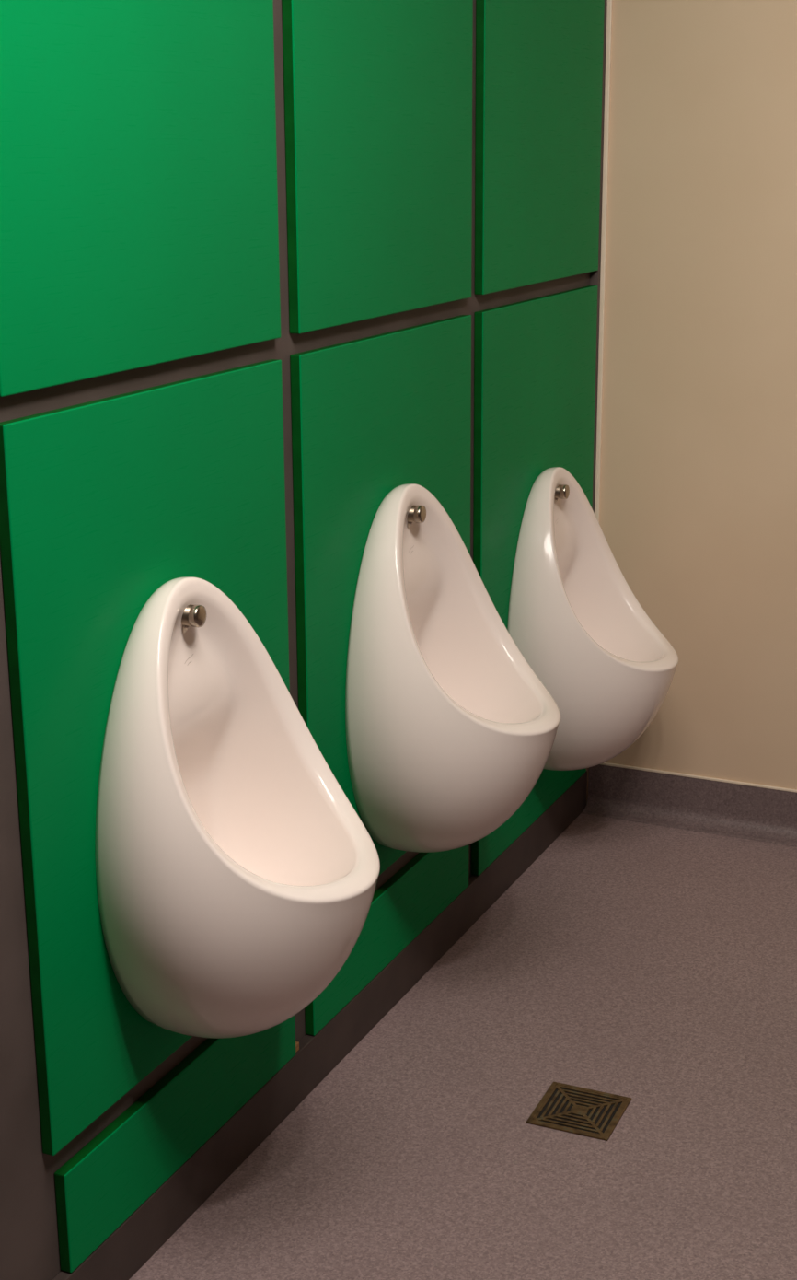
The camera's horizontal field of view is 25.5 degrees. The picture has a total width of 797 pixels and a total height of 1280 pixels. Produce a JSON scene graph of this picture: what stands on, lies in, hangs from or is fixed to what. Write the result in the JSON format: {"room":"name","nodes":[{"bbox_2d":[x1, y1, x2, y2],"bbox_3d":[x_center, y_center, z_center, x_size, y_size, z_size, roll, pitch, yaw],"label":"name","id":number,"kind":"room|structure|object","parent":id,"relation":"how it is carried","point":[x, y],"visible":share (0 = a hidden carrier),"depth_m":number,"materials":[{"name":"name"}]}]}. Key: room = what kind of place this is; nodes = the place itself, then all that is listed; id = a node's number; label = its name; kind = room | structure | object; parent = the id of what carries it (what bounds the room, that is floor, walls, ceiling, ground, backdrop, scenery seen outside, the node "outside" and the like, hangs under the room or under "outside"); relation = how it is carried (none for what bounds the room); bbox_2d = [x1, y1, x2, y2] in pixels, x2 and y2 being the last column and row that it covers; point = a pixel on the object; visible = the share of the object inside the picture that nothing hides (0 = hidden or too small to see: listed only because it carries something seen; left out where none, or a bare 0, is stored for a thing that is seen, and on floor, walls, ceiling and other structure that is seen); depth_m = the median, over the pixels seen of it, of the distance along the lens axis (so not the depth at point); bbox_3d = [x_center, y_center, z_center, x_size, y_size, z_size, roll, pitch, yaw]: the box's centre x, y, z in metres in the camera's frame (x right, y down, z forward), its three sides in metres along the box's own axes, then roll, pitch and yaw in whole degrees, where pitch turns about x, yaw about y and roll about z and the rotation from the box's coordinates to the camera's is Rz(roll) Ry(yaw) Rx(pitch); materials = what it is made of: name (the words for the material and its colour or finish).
{"room":"public restroom","nodes":[
{"label":"public restroom","id":0,"kind":"room"},
{"bbox_2d":[0,0,590,1279],"bbox_3d":[-0.599,-0.266,1.677,0.082,2.550,4.664,7,17,24],"label":"wall","id":1,"kind":"structure","parent":0,"point":[29,1226],"depth_m":2.17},
{"bbox_2d":[0,0,280,396],"bbox_3d":[-0.308,-0.783,2.070,0.017,0.912,0.639,7,17,24],"label":"panel","id":2,"kind":"object","parent":1,"relation":"attached to","point":[139,227],"visible":1,"depth_m":2.09,"materials":[{"name":"laminate"}]},
{"bbox_2d":[0,359,290,1155],"bbox_3d":[-0.302,0.120,2.326,0.017,0.905,0.639,7,17,24],"label":"panel","id":3,"kind":"object","parent":1,"relation":"attached to","point":[105,503],"visible":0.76,"depth_m":2.15,"materials":[{"name":"laminate"}]},
{"bbox_2d":[95,576,380,1038],"bbox_3d":[-0.168,0.237,2.278,0.289,0.630,0.390,7,17,24],"label":"urinal","id":4,"kind":"object","parent":3,"relation":"attached to","point":[237,876],"visible":1,"depth_m":2.21,"materials":[{"name":"white ceramic"}]},
{"bbox_2d":[54,1015,295,1272],"bbox_3d":[-0.296,0.659,2.484,0.017,0.142,0.610,7,17,24],"label":"panel","id":5,"kind":"object","parent":1,"relation":"attached to","point":[99,1187],"visible":0.76,"depth_m":2.40,"materials":[{"name":"laminate"}]},
{"bbox_2d":[52,770,587,1279],"bbox_3d":[-0.048,0.623,3.036,0.018,0.091,2.252,7,17,24],"label":"baseboard","id":6,"kind":"structure","parent":1,"relation":"attached to","point":[151,1225],"depth_m":2.81,"materials":[{"name":"plastic"}]},
{"bbox_2d":[295,1041,299,1052],"bbox_3d":[-0.166,0.642,2.779,0.013,0.014,0.014,7,17,24],"label":"timber packer","id":7,"kind":"object","parent":6,"relation":"on","point":[296,1042],"visible":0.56,"depth_m":2.78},
{"bbox_2d":[281,0,473,334],"bbox_3d":[-0.017,-0.958,2.679,0.017,0.912,0.646,7,17,24],"label":"panel","id":8,"kind":"object","parent":1,"relation":"attached to","point":[378,93],"visible":1,"depth_m":2.68,"materials":[{"name":"laminate"}]},
{"bbox_2d":[290,314,471,875],"bbox_3d":[-0.011,-0.055,2.935,0.017,0.905,0.646,7,17,24],"label":"panel","id":9,"kind":"object","parent":1,"relation":"attached to","point":[372,416],"visible":0.54,"depth_m":2.75,"materials":[{"name":"laminate"}]},
{"bbox_2d":[345,483,560,852],"bbox_3d":[0.123,0.064,2.887,0.289,0.630,0.390,7,17,24],"label":"urinal","id":10,"kind":"object","parent":9,"relation":"attached to","point":[450,728],"visible":1,"depth_m":2.81,"materials":[{"name":"white ceramic"}]},
{"bbox_2d":[304,844,468,1035],"bbox_3d":[-0.008,0.485,3.088,0.017,0.142,0.647,7,17,24],"label":"panel","id":11,"kind":"object","parent":1,"relation":"attached to","point":[412,899],"visible":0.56,"depth_m":3.07,"materials":[{"name":"laminate"}]},
{"bbox_2d":[471,768,586,875],"bbox_3d":[0.283,0.310,3.698,0.017,0.142,0.646,7,17,24],"label":"panel","id":12,"kind":"object","parent":1,"relation":"attached to","point":[551,785],"visible":0.46,"depth_m":3.64,"materials":[{"name":"laminate"}]},
{"bbox_2d":[473,285,597,628],"bbox_3d":[0.280,-0.230,3.545,0.017,0.905,0.642,7,17,24],"label":"panel","id":13,"kind":"object","parent":1,"relation":"attached to","point":[535,358],"visible":0.52,"depth_m":3.39,"materials":[{"name":"laminate"}]},
{"bbox_2d":[507,466,678,770],"bbox_3d":[0.418,-0.026,3.529,0.289,0.630,0.390,7,17,24],"label":"urinal","id":14,"kind":"object","parent":13,"relation":"attached to","point":[575,617],"visible":0.96,"depth_m":3.44,"materials":[{"name":"white ceramic"}]},
{"bbox_2d":[475,0,605,294],"bbox_3d":[0.274,-1.133,3.289,0.017,0.912,0.642,7,17,24],"label":"panel","id":15,"kind":"object","parent":1,"relation":"attached to","point":[540,63],"visible":1,"depth_m":3.29,"materials":[{"name":"laminate"}]},
{"bbox_2d":[590,0,607,511],"bbox_3d":[0.414,-0.896,3.670,0.018,2.434,0.020,7,17,24],"label":"trim","id":16,"kind":"structure","parent":1,"relation":"attached to","point":[595,276],"depth_m":3.70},
{"bbox_2d":[128,813,796,1279],"bbox_3d":[0.665,1.134,1.533,2.800,0.080,4.764,7,17,24],"label":"floor","id":17,"kind":"structure","parent":0,"point":[655,966],"depth_m":2.79,"materials":[{"name":"grey plastic"}]},
{"bbox_2d":[526,1081,631,1140],"bbox_3d":[0.285,0.741,2.773,0.132,0.003,0.132,6,17,23],"label":"floor drain","id":18,"kind":"object","parent":17,"relation":"on","point":[580,1111],"visible":1,"depth_m":2.77,"materials":[{"name":"metal"}]},
{"bbox_2d":[586,0,796,802],"bbox_3d":[1.630,-0.716,3.211,2.800,2.550,0.100,7,17,24],"label":"wall","id":19,"kind":"structure","parent":0,"point":[698,514],"depth_m":3.67,"materials":[{"name":"beige paint"}]},
{"bbox_2d":[594,0,612,522],"bbox_3d":[0.430,-0.897,3.670,0.010,2.434,0.007,7,17,24],"label":"trim","id":20,"kind":"structure","parent":19,"relation":"attached to","point":[610,2],"depth_m":3.69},
{"bbox_2d":[581,764,796,847],"bbox_3d":[1.652,0.482,3.459,2.700,0.107,0.048,7,17,24],"label":"baseboard","id":21,"kind":"structure","parent":19,"relation":"attached to","point":[755,813],"depth_m":3.92,"materials":[{"name":"grey plastic"}]},
{"bbox_2d":[600,762,796,792],"bbox_3d":[1.661,0.423,3.462,2.700,0.006,0.006,7,17,24],"label":"trim","id":22,"kind":"structure","parent":19,"relation":"attached to","point":[603,763],"depth_m":3.90,"materials":[{"name":"white plastic"}]}
]}

